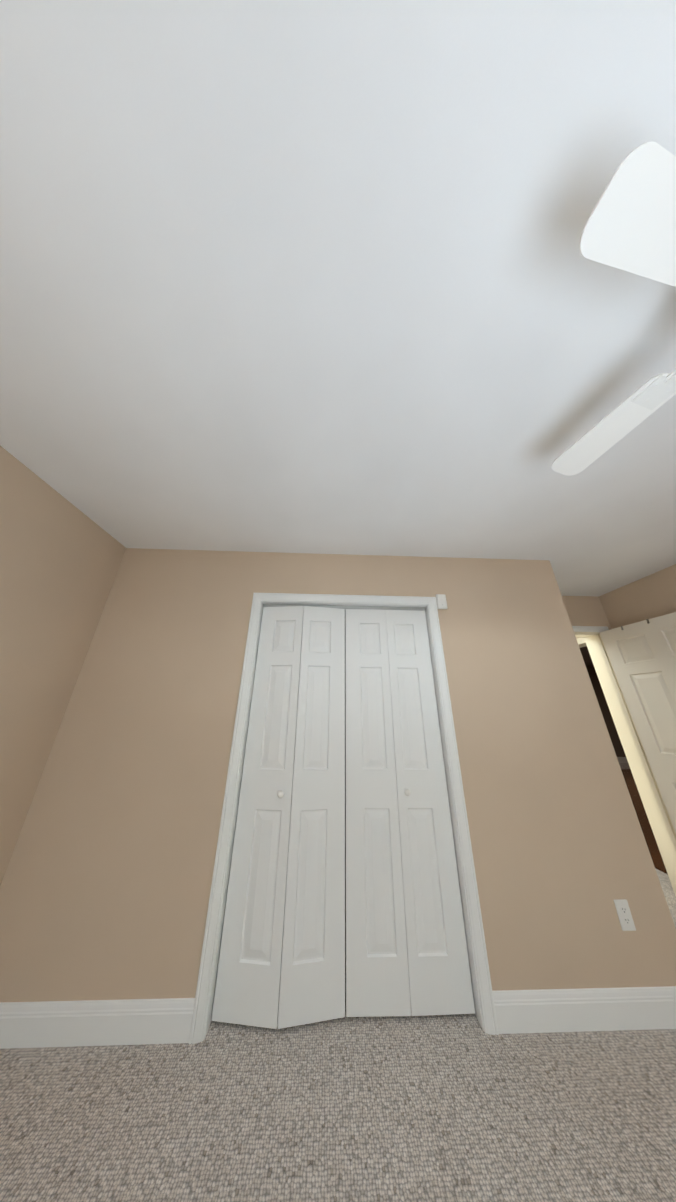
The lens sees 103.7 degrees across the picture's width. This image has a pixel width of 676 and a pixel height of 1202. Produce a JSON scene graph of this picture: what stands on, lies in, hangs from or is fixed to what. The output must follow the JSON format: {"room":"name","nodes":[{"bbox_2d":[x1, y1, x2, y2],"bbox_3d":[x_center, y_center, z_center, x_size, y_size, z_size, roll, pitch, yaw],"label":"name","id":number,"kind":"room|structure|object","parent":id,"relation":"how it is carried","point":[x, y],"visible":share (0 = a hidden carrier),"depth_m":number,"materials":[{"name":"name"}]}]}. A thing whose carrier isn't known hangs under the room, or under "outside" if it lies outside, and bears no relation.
{"room":"bedroom","nodes":[
{"label":"bedroom","id":0,"kind":"room"},
{"bbox_2d":[0,446,125,885],"bbox_3d":[-1.641,0.125,0.138,0.130,2.440,4.840,1,-23,-2],"label":"wall","id":1,"kind":"structure","parent":0,"point":[61,557],"depth_m":1.43,"materials":[{"name":"beige paint"}]},
{"bbox_2d":[0,869,675,1201],"bbox_3d":[0.627,1.514,0.180,4.730,0.050,6.070,1,-23,-2],"label":"floor carpet","id":2,"kind":"object","parent":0,"point":[449,1108],"depth_m":0.92,"materials":[{"name":"beige carpet"}]},
{"bbox_2d":[0,548,675,1001],"bbox_3d":[0.028,0.784,1.683,3.335,2.440,0.130,1,-23,-2],"label":"wall","id":3,"kind":"structure","parent":0,"point":[106,886],"depth_m":1.50,"materials":[{"name":"beige paint"}]},
{"bbox_2d":[0,998,194,1048],"bbox_3d":[-1.138,1.801,1.133,1.017,0.118,0.015,1,-23,-2],"label":"baseboard","id":4,"kind":"structure","parent":3,"relation":"attached to","point":[40,1024],"depth_m":1.13,"materials":[{"name":"white paint"}]},
{"bbox_2d":[211,606,474,1028],"bbox_3d":[0.044,0.963,1.578,1.202,2.000,0.108,1,-23,-2],"label":"bifold closet door","id":5,"kind":"structure","parent":3,"relation":"in","point":[325,678],"depth_m":1.45,"materials":[{"name":"white paint"}]},
{"bbox_2d":[188,593,498,1043],"bbox_3d":[0.043,0.967,1.607,1.250,2.044,0.131,1,-23,-2],"label":"door frame","id":6,"kind":"structure","parent":3,"relation":"attached to","point":[476,997],"depth_m":1.47,"materials":[{"name":"white paint"}]},
{"bbox_2d":[263,604,425,610],"bbox_3d":[0.052,0.051,1.991,1.210,0.020,0.041,1,-23,-2],"label":"trim","id":7,"kind":"structure","parent":3,"relation":"attached to","point":[362,607],"depth_m":1.98,"materials":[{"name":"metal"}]},
{"bbox_2d":[436,594,447,608],"bbox_3d":[0.761,0.005,1.954,0.072,0.116,0.025,1,-23,-2],"label":"sensor","id":8,"kind":"object","parent":3,"relation":"attached to","point":[441,601],"visible":0.98,"depth_m":1.94,"materials":[{"name":"white plastic"}]},
{"bbox_2d":[492,986,675,1033],"bbox_3d":[1.227,1.985,1.519,1.074,0.118,0.685,1,-23,-2],"label":"baseboard","id":9,"kind":"structure","parent":3,"relation":"attached to","point":[580,1010],"depth_m":1.20,"materials":[{"name":"white paint"}]},
{"bbox_2d":[614,899,635,930],"bbox_3d":[1.444,1.581,1.337,0.070,0.114,0.008,1,-23,-2],"label":"electrical outlet","id":10,"kind":"object","parent":3,"relation":"attached to","point":[624,915],"visible":1,"depth_m":1.33,"materials":[{"name":"white plastic"}]},
{"bbox_2d":[0,0,675,596],"bbox_3d":[0.648,-0.783,1.207,4.730,0.100,6.200,1,-23,-2],"label":"ceiling","id":11,"kind":"structure","parent":0,"point":[302,276],"depth_m":0.76,"materials":[{"name":"white paint"}]},
{"bbox_2d":[552,141,675,475],"bbox_3d":[1.030,-0.691,0.599,0.812,0.531,0.812,-13,-26,30],"label":"ceiling fan","id":12,"kind":"object","parent":11,"relation":"hanging from","point":[630,226],"visible":1,"depth_m":0.56,"materials":[{"name":"white plastic"}]},
{"bbox_2d":[345,730,345,922],"bbox_3d":[0.333,1.022,2.245,2.415,2.437,0.010,1,-23,-2],"label":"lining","id":13,"kind":"object","parent":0,"point":[345,826],"depth_m":1.96,"materials":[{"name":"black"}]},
{"bbox_2d":[562,596,610,629],"bbox_3d":[0.533,1.067,2.351,4.400,2.440,0.200,1,-23,-2],"label":"wall","id":14,"kind":"structure","parent":0,"point":[585,611],"depth_m":2.73,"materials":[{"name":"beige paint"}]},
{"bbox_2d":[572,626,675,895],"bbox_3d":[2.216,1.261,2.341,0.923,2.106,0.238,1,-23,-2],"label":"door frame","id":15,"kind":"structure","parent":14,"relation":"attached to","point":[664,832],"depth_m":2.34,"materials":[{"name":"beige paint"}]},
{"bbox_2d":[599,612,675,831],"bbox_3d":[2.648,1.098,1.882,0.035,2.030,0.795,3,-23,-6],"label":"bedroom door","id":16,"kind":"structure","parent":14,"relation":"in","point":[642,656],"depth_m":2.20,"materials":[{"name":"white paint"}]},
{"bbox_2d":[580,646,593,665],"bbox_3d":[7.489,0.945,6.003,9.070,0.100,5.910,1,-23,-2],"label":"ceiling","id":17,"kind":"structure","parent":0,"point":[586,656],"depth_m":7.27,"materials":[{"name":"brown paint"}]},
{"bbox_2d":[586,666,625,756],"bbox_3d":[7.295,3.417,8.240,9.200,2.750,0.130,1,-23,-2],"label":"wall","id":18,"kind":"structure","parent":0,"point":[608,719],"depth_m":8.20,"materials":[{"name":"brown paint"}]},
{"bbox_2d":[617,757,627,762],"bbox_3d":[7.296,4.590,7.674,9.180,0.150,0.015,1,-23,-2],"label":"baseboard","id":19,"kind":"structure","parent":18,"relation":"attached to","point":[622,759],"depth_m":7.70,"materials":[{"name":"beige paint"}]},
{"bbox_2d":[599,564,675,628],"bbox_3d":[2.889,0.062,0.282,0.130,2.750,4.970,1,-23,-2],"label":"wall","id":20,"kind":"structure","parent":0,"point":[653,595],"depth_m":2.40,"materials":[{"name":"beige paint"}]},
{"bbox_2d":[619,763,667,873],"bbox_3d":[7.398,3.552,4.916,9.200,0.050,5.910,1,-23,-2],"label":"floor","id":21,"kind":"structure","parent":0,"point":[653,848],"depth_m":3.59,"materials":[{"name":"brown wood"}]},
{"bbox_3d":[2.982,0.243,3.500,0.130,0.610,1.100,1,-23,-2],"label":"wall","id":22,"kind":"structure","parent":0,"visible":0},
{"bbox_2d":[577,638,586,647],"bbox_3d":[2.979,0.557,3.369,0.170,0.070,1.110,1,-23,-2],"label":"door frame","id":23,"kind":"structure","parent":22,"relation":"attached to","point":[581,642],"depth_m":3.19,"materials":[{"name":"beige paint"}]}
]}

